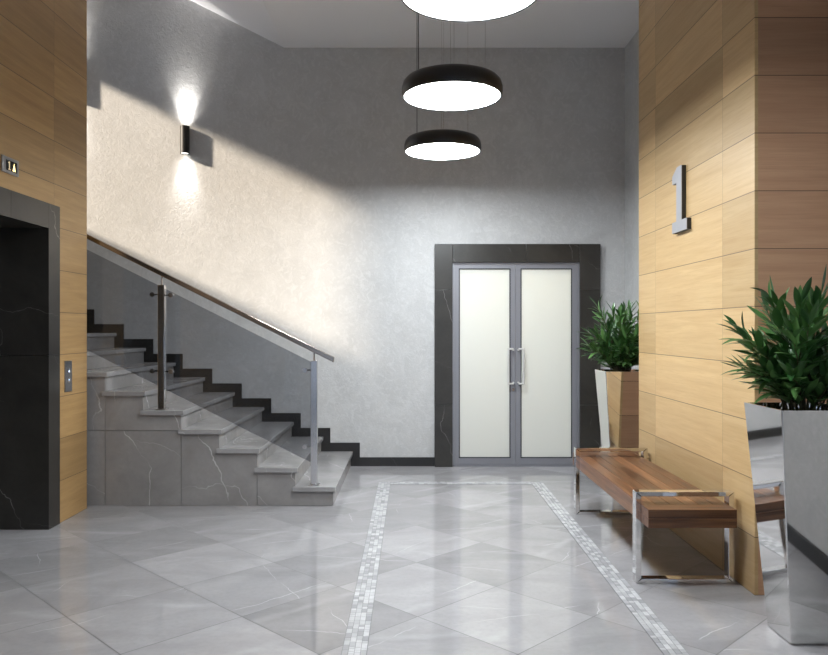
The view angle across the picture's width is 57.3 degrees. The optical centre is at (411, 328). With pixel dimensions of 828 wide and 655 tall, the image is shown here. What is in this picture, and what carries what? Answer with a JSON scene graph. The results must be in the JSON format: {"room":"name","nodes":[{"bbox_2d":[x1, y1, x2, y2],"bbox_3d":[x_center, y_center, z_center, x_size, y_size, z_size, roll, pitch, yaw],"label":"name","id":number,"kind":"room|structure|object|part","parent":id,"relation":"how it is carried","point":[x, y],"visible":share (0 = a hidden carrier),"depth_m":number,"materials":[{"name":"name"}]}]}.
{"room":"lobby","nodes":[
{"label":"lobby","id":0,"kind":"room"},
{"bbox_2d":[0,0,86,522],"bbox_3d":[-2.820,-0.790,1.570,0.200,4.580,9.540,0,0,0],"label":"wall","id":1,"kind":"structure","parent":0,"point":[43,43],"depth_m":5.87,"materials":[{"name":"brown wood"}]},
{"bbox_2d":[1,154,18,176],"bbox_3d":[-2.712,-1.100,5.115,0.016,0.110,0.210,0,0,0],"label":"indicator","id":2,"kind":"object","parent":1,"relation":"attached to","point":[10,166],"visible":1,"depth_m":5.10,"materials":[{"name":"silver metal"}]},
{"bbox_2d":[0,186,59,529],"bbox_3d":[-2.982,0.280,4.982,0.536,2.440,1.724,0,0,0],"label":"surround","id":3,"kind":"object","parent":1,"relation":"attached to","point":[29,226],"visible":1,"depth_m":5.66,"materials":[{"name":"black stone"}]},
{"bbox_2d":[64,360,71,391],"bbox_3d":[-2.714,0.373,5.990,0.013,0.244,0.120,0,0,0],"label":"panel","id":4,"kind":"object","parent":1,"relation":"attached to","point":[67,364],"visible":1,"depth_m":5.97,"materials":[{"name":"silver metal"}]},
{"bbox_2d":[87,0,624,456],"bbox_3d":[-1.265,-2.000,8.400,7.670,7.000,0.200,0,0,0],"label":"wall","id":5,"kind":"structure","parent":0,"point":[297,203],"depth_m":8.30,"materials":[{"name":"paint"}]},
{"bbox_2d":[180,125,189,154],"bbox_3d":[-2.470,-2.055,8.247,0.100,0.300,0.106,0,0,0],"label":"wall sconce","id":6,"kind":"object","parent":5,"relation":"attached to","point":[184,129],"visible":1,"depth_m":8.21,"materials":[{"name":"black metal"}]},
{"bbox_2d":[87,309,434,465],"bbox_3d":[-2.277,0.480,8.293,5.047,2.039,0.015,0,0,0],"label":"baseboard","id":7,"kind":"structure","parent":5,"relation":"attached to","point":[119,341],"depth_m":8.29,"materials":[{"name":"black stone"}]},
{"bbox_2d":[435,244,600,466],"bbox_3d":[1.148,0.287,8.270,1.803,2.425,0.060,0,0,0],"label":"door surround","id":8,"kind":"object","parent":5,"relation":"attached to","point":[588,256],"visible":0.85,"depth_m":8.24,"materials":[{"name":"black stone"}]},
{"bbox_2d":[453,262,578,465],"bbox_3d":[1.133,0.382,8.282,1.405,2.236,0.116,0,0,0],"label":"door","id":9,"kind":"structure","parent":8,"relation":"attached to","point":[516,324],"depth_m":8.29,"materials":[{"name":"white glass"}]},
{"bbox_3d":[0.794,0.374,8.296,0.561,2.069,0.007,0,0,0],"label":"glass pane","id":10,"kind":"part","parent":9,"relation":"part of","materials":[{"name":"white glass"}]},
{"bbox_3d":[1.075,0.406,8.252,0.074,0.399,0.056,0,0,0],"label":"handle","id":11,"kind":"part","parent":9,"relation":"part of","materials":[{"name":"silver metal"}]},
{"bbox_3d":[1.187,0.406,8.252,0.074,0.399,0.056,0,0,0],"label":"handle","id":12,"kind":"part","parent":9,"relation":"part of","materials":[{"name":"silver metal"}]},
{"bbox_3d":[1.468,0.374,8.296,0.560,2.069,0.007,0,0,0],"label":"glass pane","id":13,"kind":"part","parent":9,"relation":"part of","materials":[{"name":"white glass"}]},
{"bbox_2d":[0,466,827,654],"bbox_3d":[-1.265,1.558,3.300,7.670,0.123,13.400,0,0,0],"label":"floor","id":14,"kind":"structure","parent":0,"point":[465,569],"depth_m":4.54,"materials":[{"name":"grey tile"}]},
{"bbox_2d":[87,333,352,504],"bbox_3d":[-2.721,0.528,7.350,4.152,1.944,1.870,0,0,0],"label":"staircase","id":15,"kind":"structure","parent":14,"relation":"on","point":[184,453],"depth_m":6.44,"materials":[{"name":"grey stone"}]},
{"bbox_3d":[-2.931,1.182,6.447,0.642,0.632,0.015,0,0,0],"label":"panel","id":16,"kind":"part","parent":15,"relation":"part of","materials":[{"name":"beige stone"}]},
{"bbox_3d":[-2.931,0.553,6.447,0.642,0.617,0.015,0,0,0],"label":"panel","id":17,"kind":"part","parent":15,"relation":"part of","materials":[{"name":"beige stone"}]},
{"bbox_3d":[-2.285,0.716,6.447,0.642,0.293,0.015,0,0,0],"label":"panel","id":18,"kind":"part","parent":15,"relation":"part of","materials":[{"name":"beige stone"}]},
{"bbox_3d":[-2.285,1.182,6.447,0.642,0.632,0.015,0,0,0],"label":"panel","id":19,"kind":"part","parent":15,"relation":"part of","materials":[{"name":"beige stone"}]},
{"bbox_2d":[87,234,334,485],"bbox_3d":[-2.148,0.051,6.500,2.965,2.575,0.090,0,0,0],"label":"stair railing","id":20,"kind":"object","parent":15,"relation":"on","point":[161,294],"visible":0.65,"depth_m":6.47,"materials":[{"name":"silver metal"}]},
{"bbox_3d":[-2.144,0.152,6.500,0.056,1.059,0.056,0,0,0],"label":"post","id":21,"kind":"part","parent":20,"relation":"part of","materials":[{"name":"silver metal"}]},
{"bbox_3d":[-2.148,-0.476,6.500,2.965,1.522,0.056,0,0,0],"label":"handrail","id":22,"kind":"part","parent":20,"relation":"part of","materials":[{"name":"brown metal"}]},
{"bbox_3d":[-1.491,0.399,6.500,1.246,1.487,0.012,0,0,0],"label":"glass panel","id":23,"kind":"part","parent":20,"relation":"part of","materials":[{"name":"clear glass"}]},
{"bbox_3d":[-0.838,0.800,6.500,0.056,1.059,0.056,0,0,0],"label":"post","id":24,"kind":"part","parent":20,"relation":"part of","materials":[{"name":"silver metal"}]},
{"bbox_3d":[-1.639,1.196,6.447,0.642,0.605,0.015,0,0,0],"label":"panel","id":25,"kind":"part","parent":15,"relation":"part of","materials":[{"name":"beige stone"}]},
{"bbox_3d":[-0.993,1.357,6.447,0.642,0.281,0.015,0,0,0],"label":"panel","id":26,"kind":"part","parent":15,"relation":"part of","materials":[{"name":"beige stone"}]},
{"bbox_2d":[595,369,638,454],"bbox_3d":[1.915,0.939,6.915,0.400,1.122,0.400,0,0,0],"label":"planter","id":27,"kind":"object","parent":14,"relation":"on","point":[617,392],"visible":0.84,"depth_m":6.75,"materials":[{"name":"silver metal"}]},
{"bbox_2d":[574,294,638,371],"bbox_3d":[1.890,0.049,6.930,0.770,0.728,0.803,0,0,30],"label":"leafy plant","id":28,"kind":"object","parent":27,"relation":"in","point":[619,349],"visible":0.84,"depth_m":6.81,"materials":[{"name":"green plant"}]},
{"bbox_2d":[573,447,736,582],"bbox_3d":[1.609,1.230,5.348,0.582,0.540,2.035,0,0,0],"label":"bench","id":29,"kind":"object","parent":14,"relation":"on","point":[655,497],"visible":1,"depth_m":4.53,"materials":[{"name":"brown wood"}]},
{"bbox_3d":[1.609,1.230,6.143,0.582,0.540,0.065,0,0,0],"label":"frame","id":30,"kind":"part","parent":29,"relation":"part of","materials":[{"name":"silver metal"}]},
{"bbox_3d":[1.603,1.085,5.348,0.506,0.106,1.773,0,0,0],"label":"seat","id":31,"kind":"part","parent":29,"relation":"part of","materials":[{"name":"brown wood"}]},
{"bbox_3d":[1.609,1.230,4.498,0.582,0.540,0.065,0,0,0],"label":"frame","id":32,"kind":"part","parent":29,"relation":"part of","materials":[{"name":"silver metal"}]},
{"bbox_2d":[744,402,827,643],"bbox_3d":[1.912,0.939,3.712,0.400,1.122,0.400,0,0,0],"label":"planter","id":33,"kind":"object","parent":14,"relation":"on","point":[788,449],"visible":0.92,"depth_m":3.58,"materials":[{"name":"silver metal"}]},
{"bbox_2d":[719,267,827,409],"bbox_3d":[1.893,0.050,3.714,0.843,0.727,0.848,0,0,0],"label":"leafy plant","id":34,"kind":"object","parent":33,"relation":"in","point":[793,370],"visible":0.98,"depth_m":3.61,"materials":[{"name":"green plant"}]},
{"bbox_3d":[1.733,0.214,3.761,0.217,0.400,0.011,0,0,15],"label":"stem","id":35,"kind":"part","parent":34,"relation":"part of","materials":[{"name":"green plant"}]},
{"bbox_3d":[1.748,0.309,3.670,0.246,0.211,0.072,0,0,0],"label":"stem","id":36,"kind":"part","parent":34,"relation":"part of","materials":[{"name":"green plant"}]},
{"bbox_3d":[1.759,0.307,3.636,0.172,0.215,0.086,0,0,0],"label":"stem","id":37,"kind":"part","parent":34,"relation":"part of","materials":[{"name":"green plant"}]},
{"bbox_3d":[1.797,0.216,3.545,0.154,0.397,0.226,0,0,0],"label":"stem","id":38,"kind":"part","parent":34,"relation":"part of","materials":[{"name":"green plant"}]},
{"bbox_3d":[1.863,0.196,3.574,0.077,0.437,0.173,0,0,0],"label":"stem","id":39,"kind":"part","parent":34,"relation":"part of","materials":[{"name":"green plant"}]},
{"bbox_3d":[1.898,0.149,3.605,0.038,0.529,0.131,0,0,0],"label":"stem","id":40,"kind":"part","parent":34,"relation":"part of","materials":[{"name":"green plant"}]},
{"bbox_3d":[1.946,0.325,3.567,0.049,0.179,0.168,0,0,0],"label":"stem","id":41,"kind":"part","parent":34,"relation":"part of","materials":[{"name":"green plant"}]},
{"bbox_2d":[191,0,638,47],"bbox_3d":[-1.265,-4.114,2.550,7.670,2.068,11.900,0,0,0],"label":"ceiling","id":42,"kind":"structure","parent":0,"point":[297,23],"depth_m":7.74,"materials":[{"name":"white paint"}]},
{"bbox_2d":[404,129,480,159],"bbox_3d":[0.277,-2.339,6.850,0.696,1.482,0.696,0,0,0],"label":"pendant lamp","id":43,"kind":"object","parent":42,"relation":"hanging from","point":[437,144],"visible":0.94,"depth_m":6.66,"materials":[{"name":"black paint"}]},
{"bbox_2d":[406,143,478,159],"bbox_3d":[0.277,-1.604,6.850,0.658,0.001,0.658,0,0,0],"label":"diffuser","id":44,"kind":"object","parent":43,"relation":"attached to","point":[437,151],"depth_m":6.85,"materials":[{"name":"white plastic"}]},
{"bbox_2d":[402,14,502,110],"bbox_3d":[0.277,-2.339,5.230,0.696,1.482,0.696,0,0,0],"label":"pendant lamp","id":45,"kind":"object","parent":42,"relation":"hanging from","point":[442,87],"visible":1,"depth_m":5.09,"materials":[{"name":"black paint"}]},
{"bbox_3d":[0.277,-1.667,5.230,0.696,0.139,0.696,0,0,0],"label":"lamp shade","id":46,"kind":"part","parent":45,"relation":"part of","materials":[{"name":"black paint"}]},
{"bbox_2d":[405,82,499,109],"bbox_3d":[0.277,-1.604,5.230,0.658,0.001,0.658,0,0,0],"label":"diffuser","id":47,"kind":"object","parent":45,"relation":"attached to","point":[440,95],"depth_m":5.21,"materials":[{"name":"white plastic"}]},
{"bbox_2d":[401,0,535,21],"bbox_3d":[0.277,-2.339,3.610,0.696,1.482,0.696,0,0,0],"label":"pendant lamp","id":48,"kind":"object","parent":42,"relation":"hanging from","point":[446,10],"visible":1,"depth_m":3.79,"materials":[{"name":"black paint"}]},
{"bbox_2d":[625,30,638,368],"bbox_3d":[2.415,-0.840,7.375,0.170,4.680,1.850,0,0,0],"label":"wall","id":49,"kind":"structure","parent":0,"point":[632,48],"depth_m":8.01,"materials":[{"name":"paint"}]},
{"bbox_2d":[639,0,827,594],"bbox_3d":[2.250,-0.790,5.360,0.640,4.580,2.180,0,0,0],"label":"wall","id":50,"kind":"structure","parent":0,"point":[698,59],"depth_m":4.74,"materials":[{"name":"brown wood"}]},
{"bbox_2d":[672,165,690,233],"bbox_3d":[1.913,-0.923,5.380,0.034,0.463,0.290,0,0,0],"label":"number","id":51,"kind":"object","parent":50,"relation":"attached to","point":[682,224],"depth_m":5.35,"materials":[{"name":"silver metal"}]}
]}

